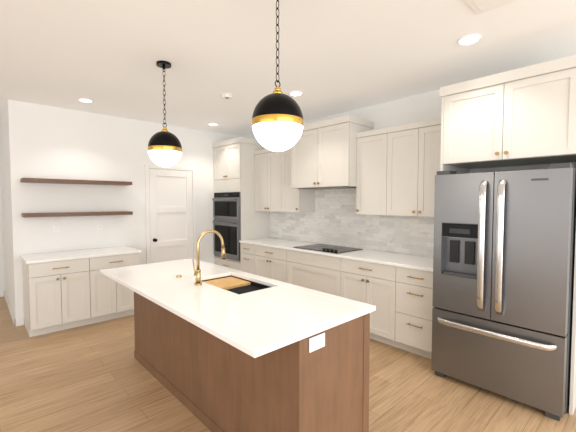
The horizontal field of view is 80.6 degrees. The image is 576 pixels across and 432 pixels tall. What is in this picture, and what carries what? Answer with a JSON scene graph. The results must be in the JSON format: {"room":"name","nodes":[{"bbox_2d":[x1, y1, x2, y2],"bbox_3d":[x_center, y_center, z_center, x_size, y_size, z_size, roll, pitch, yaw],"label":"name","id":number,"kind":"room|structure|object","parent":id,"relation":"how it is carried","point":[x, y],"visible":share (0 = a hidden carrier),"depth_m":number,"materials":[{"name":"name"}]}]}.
{"room":"kitchen","nodes":[
{"label":"kitchen","id":0,"kind":"room"},
{"bbox_2d":[0,167,4,290],"bbox_3d":[-4.903,-0.065,5.197,7.600,2.740,0.140,-2,3,-43],"label":"wall","id":1,"kind":"structure","parent":0,"point":[2,282],"depth_m":5.43,"materials":[{"name":"white paint"}]},
{"bbox_2d":[0,104,14,315],"bbox_3d":[-3.945,-0.051,4.860,0.140,2.740,1.660,-2,3,-43],"label":"wall","id":2,"kind":"structure","parent":0,"point":[6,213],"depth_m":4.69,"materials":[{"name":"white paint"}]},
{"bbox_2d":[3,291,17,326],"bbox_3d":[-3.933,1.276,4.796,0.029,0.095,1.774,-2,3,-43],"label":"baseboard","id":3,"kind":"structure","parent":2,"relation":"attached to","point":[15,321],"depth_m":4.55,"materials":[{"name":"white wood"}]},
{"bbox_2d":[7,100,241,318],"bbox_3d":[-2.139,-0.070,5.313,3.400,2.740,0.140,-2,3,-43],"label":"wall","id":4,"kind":"structure","parent":0,"point":[48,142],"depth_m":4.62,"materials":[{"name":"white paint"}]},
{"bbox_2d":[53,223,59,231],"bbox_3d":[-3.008,0.149,4.407,0.070,0.114,0.009,-2,3,-43],"label":"outlet","id":5,"kind":"object","parent":4,"relation":"attached to","point":[55,227],"visible":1,"depth_m":4.41,"materials":[{"name":"white plastic"}]},
{"bbox_2d":[20,178,131,185],"bbox_3d":[-2.733,-0.447,4.471,1.225,0.045,0.253,-2,3,-43],"label":"floating shelf","id":6,"kind":"object","parent":4,"relation":"attached to","point":[57,181],"visible":1,"depth_m":4.33,"materials":[{"name":"brown wood"}]},
{"bbox_2d":[21,211,132,216],"bbox_3d":[-2.733,-0.027,4.489,1.225,0.045,0.253,-2,3,-43],"label":"floating shelf","id":7,"kind":"object","parent":4,"relation":"attached to","point":[57,214],"visible":1,"depth_m":4.39,"materials":[{"name":"brown wood"}]},
{"bbox_2d":[145,164,196,263],"bbox_3d":[-1.837,0.250,5.443,0.834,2.090,0.099,-2,3,-43],"label":"pantry door","id":8,"kind":"structure","parent":4,"relation":"in","point":[170,210],"depth_m":5.44,"materials":[{"name":"white wood"}]},
{"bbox_2d":[0,297,575,431],"bbox_3d":[-1.305,1.496,1.506,7.740,0.060,10.540,-2,3,-43],"label":"floor","id":9,"kind":"structure","parent":0,"point":[96,377],"depth_m":2.69,"materials":[{"name":"brown wood"}]},
{"bbox_2d":[22,253,139,336],"bbox_3d":[-2.615,0.919,4.359,1.185,0.845,0.664,-2,3,-43],"label":"base cabinet","id":10,"kind":"object","parent":9,"relation":"on","point":[63,295],"visible":0.71,"depth_m":4.04,"materials":[{"name":"white paint"}]},
{"bbox_2d":[20,246,141,263],"bbox_3d":[-2.619,0.482,4.344,1.225,0.030,0.653,-2,3,-43],"label":"countertop","id":11,"kind":"structure","parent":10,"relation":"on","point":[65,255],"depth_m":4.18,"materials":[{"name":"white stone"}]},
{"bbox_2d":[213,137,269,270],"bbox_3d":[-0.813,0.005,5.899,0.664,2.540,0.813,-2,3,-43],"label":"tall cabinet","id":12,"kind":"object","parent":9,"relation":"on","point":[234,163],"visible":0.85,"depth_m":5.56,"materials":[{"name":"white paint"}]},
{"bbox_2d":[212,192,240,261],"bbox_3d":[-1.057,0.164,5.689,0.096,1.120,0.774,-2,3,-43],"label":"wall oven","id":13,"kind":"object","parent":12,"relation":"in","point":[226,222],"visible":0.96,"depth_m":5.63,"materials":[{"name":"silver metal"}]},
{"bbox_2d":[240,243,255,274],"bbox_3d":[-0.383,0.855,5.500,0.628,0.876,0.440,-2,3,-43],"label":"base cabinet","id":14,"kind":"object","parent":9,"relation":"on","point":[247,251],"depth_m":5.28,"materials":[{"name":"white paint"}]},
{"bbox_2d":[134,292,369,431],"bbox_3d":[-0.505,0.977,2.672,0.601,0.875,2.286,-2,3,-43],"label":"kitchen island","id":15,"kind":"object","parent":9,"relation":"on","point":[211,382],"visible":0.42,"depth_m":1.98,"materials":[{"name":"brown wood"}]},
{"bbox_2d":[100,258,375,357],"bbox_3d":[-0.598,0.528,2.569,0.910,0.030,2.320,-2,3,-43],"label":"island countertop","id":16,"kind":"structure","parent":15,"relation":"on","point":[277,314],"depth_m":2.05,"materials":[{"name":"white stone"}]},
{"bbox_2d":[192,230,225,284],"bbox_3d":[-0.607,0.307,2.623,0.268,0.406,0.092,-2,3,-43],"label":"faucet","id":17,"kind":"object","parent":16,"relation":"on","point":[197,272],"visible":1,"depth_m":2.54,"materials":[{"name":"gold metal"}]},
{"bbox_2d":[202,275,269,294],"bbox_3d":[-0.415,0.656,2.643,0.384,0.230,0.664,-2,3,-43],"label":"sink","id":18,"kind":"object","parent":16,"relation":"in","point":[254,286],"visible":0.21,"depth_m":2.66,"materials":[{"name":"black metal"}]},
{"bbox_2d":[203,277,250,289],"bbox_3d":[-0.533,0.553,2.765,0.356,0.023,0.286,-2,3,-43],"label":"cutting board","id":19,"kind":"object","parent":18,"relation":"on","point":[226,283],"visible":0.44,"depth_m":2.77,"materials":[{"name":"brown wood"}]},
{"bbox_2d":[309,333,324,352],"bbox_3d":[0.147,0.634,1.703,0.114,0.070,0.009,-2,3,-43],"label":"outlet","id":20,"kind":"object","parent":15,"relation":"attached to","point":[316,342],"visible":1,"depth_m":1.70,"materials":[{"name":"white plastic"}]},
{"bbox_2d":[256,245,291,283],"bbox_3d":[-0.007,0.873,5.097,0.628,0.876,0.782,-2,3,-43],"label":"base cabinet","id":21,"kind":"object","parent":9,"relation":"on","point":[272,263],"depth_m":4.83,"materials":[{"name":"white paint"}]},
{"bbox_2d":[292,250,344,297],"bbox_3d":[0.528,0.897,4.524,0.628,0.876,1.050,-2,3,-43],"label":"base cabinet","id":22,"kind":"object","parent":9,"relation":"on","point":[322,273],"depth_m":4.22,"materials":[{"name":"white paint"}]},
{"bbox_2d":[344,259,395,346],"bbox_3d":[1.059,0.922,3.955,0.628,0.876,0.772,-2,3,-43],"label":"base cabinet","id":23,"kind":"object","parent":9,"relation":"on","point":[374,284],"depth_m":3.63,"materials":[{"name":"white paint"}]},
{"bbox_2d":[396,266,432,358],"bbox_3d":[1.452,0.940,3.534,0.628,0.876,0.500,-2,3,-43],"label":"base cabinet","id":24,"kind":"object","parent":9,"relation":"on","point":[400,299],"depth_m":3.31,"materials":[{"name":"white paint"}]},
{"bbox_2d":[239,238,432,271],"bbox_3d":[0.537,0.446,4.479,0.650,0.030,3.159,-2,3,-43],"label":"countertop","id":25,"kind":"structure","parent":24,"relation":"on","point":[423,263],"depth_m":3.93,"materials":[{"name":"white stone"}]},
{"bbox_2d":[294,244,362,253],"bbox_3d":[0.521,0.411,4.497,0.520,0.036,0.760,-2,3,-43],"label":"cooktop","id":26,"kind":"object","parent":25,"relation":"in","point":[329,248],"visible":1,"depth_m":4.43,"materials":[{"name":"black glass"}]},
{"bbox_2d":[431,163,575,420],"bbox_3d":[1.838,0.512,2.871,0.876,1.787,0.910,-2,3,-43],"label":"refrigerator","id":27,"kind":"object","parent":9,"relation":"on","point":[503,272],"visible":1,"depth_m":2.52,"materials":[{"name":"grey metal"}]},
{"bbox_2d":[439,55,575,415],"bbox_3d":[1.933,0.132,2.941,0.684,2.540,0.995,-2,3,-43],"label":"surround","id":28,"kind":"object","parent":9,"relation":"on","point":[523,116],"visible":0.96,"depth_m":2.64,"materials":[{"name":"white paint"}]},
{"bbox_2d":[0,0,575,136],"bbox_3d":[-1.305,-1.312,1.385,7.740,0.080,10.540,-2,3,-43],"label":"ceiling","id":29,"kind":"structure","parent":0,"point":[335,56],"depth_m":2.75,"materials":[{"name":"white paint"}]},
{"bbox_2d":[78,98,92,102],"bbox_3d":[-2.421,-1.382,4.062,0.162,0.018,0.162,-2,3,-43],"label":"recessed light","id":30,"kind":"object","parent":29,"relation":"in","point":[85,100],"visible":1,"depth_m":4.07,"materials":[{"name":"white plastic"}]},
{"bbox_2d":[148,60,181,166],"bbox_3d":[-1.090,-0.887,3.000,0.286,0.906,0.286,-2,3,-43],"label":"pendant light","id":31,"kind":"object","parent":29,"relation":"hanging from","point":[164,147],"visible":1,"depth_m":2.92,"materials":[{"name":"black metal"}]},
{"bbox_2d":[221,93,232,98],"bbox_3d":[-0.694,-1.361,3.869,0.136,0.035,0.136,-2,3,-43],"label":"smoke detector","id":32,"kind":"object","parent":29,"relation":"attached to","point":[226,95],"visible":1,"depth_m":3.83,"materials":[{"name":"white plastic"}]},
{"bbox_2d":[252,0,302,151],"bbox_3d":[-0.057,-0.826,1.872,0.286,0.931,0.286,-2,3,-43],"label":"pendant light","id":33,"kind":"object","parent":29,"relation":"hanging from","point":[277,120],"visible":1,"depth_m":1.78,"materials":[{"name":"black metal"}]},
{"bbox_2d":[289,91,302,95],"bbox_3d":[0.089,-1.371,3.805,0.162,0.018,0.162,-2,3,-43],"label":"recessed light","id":34,"kind":"object","parent":29,"relation":"in","point":[295,93],"visible":1,"depth_m":3.80,"materials":[{"name":"white plastic"}]},
{"bbox_2d":[457,34,481,45],"bbox_3d":[1.353,-1.317,2.538,0.162,0.018,0.162,-2,3,-43],"label":"recessed light","id":35,"kind":"object","parent":29,"relation":"in","point":[470,39],"visible":1,"depth_m":2.54,"materials":[{"name":"white plastic"}]},
{"bbox_2d":[465,0,515,13],"bbox_3d":[1.208,-1.282,1.791,0.560,0.013,0.560,-2,3,-43],"label":"ceiling vent","id":36,"kind":"object","parent":29,"relation":"in","point":[479,6],"visible":0.98,"depth_m":2.07,"materials":[{"name":"white"}]},
{"bbox_2d":[243,90,575,172],"bbox_3d":[1.474,-0.015,4.035,0.140,2.740,10.540,-2,3,-43],"label":"wall","id":37,"kind":"structure","parent":0,"point":[419,108],"depth_m":3.96,"materials":[{"name":"white paint"}]},
{"bbox_2d":[254,148,314,211],"bbox_3d":[-0.082,-0.560,5.309,0.364,0.980,1.038,-2,3,-43],"label":"upper cabinet","id":38,"kind":"object","parent":37,"relation":"attached to","point":[275,191],"visible":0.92,"depth_m":5.18,"materials":[{"name":"white paint"}]},
{"bbox_2d":[291,114,372,189],"bbox_3d":[0.544,-0.785,4.502,0.514,0.842,1.004,-2,3,-43],"label":"upper cabinet","id":39,"kind":"object","parent":37,"relation":"attached to","point":[323,154],"visible":0.96,"depth_m":4.23,"materials":[{"name":"white paint"}]},
{"bbox_2d":[270,188,433,256],"bbox_3d":[0.771,0.022,4.679,0.009,0.799,3.159,-2,3,-43],"label":"tile backsplash","id":40,"kind":"structure","parent":37,"relation":"attached to","point":[334,218],"depth_m":4.60,"materials":[{"name":"tile"}]},
{"bbox_2d":[356,118,440,216],"bbox_3d":[1.330,-0.495,3.796,0.364,0.980,1.139,-2,3,-43],"label":"upper cabinet","id":41,"kind":"object","parent":37,"relation":"attached to","point":[398,167],"visible":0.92,"depth_m":3.70,"materials":[{"name":"white paint"}]}
]}

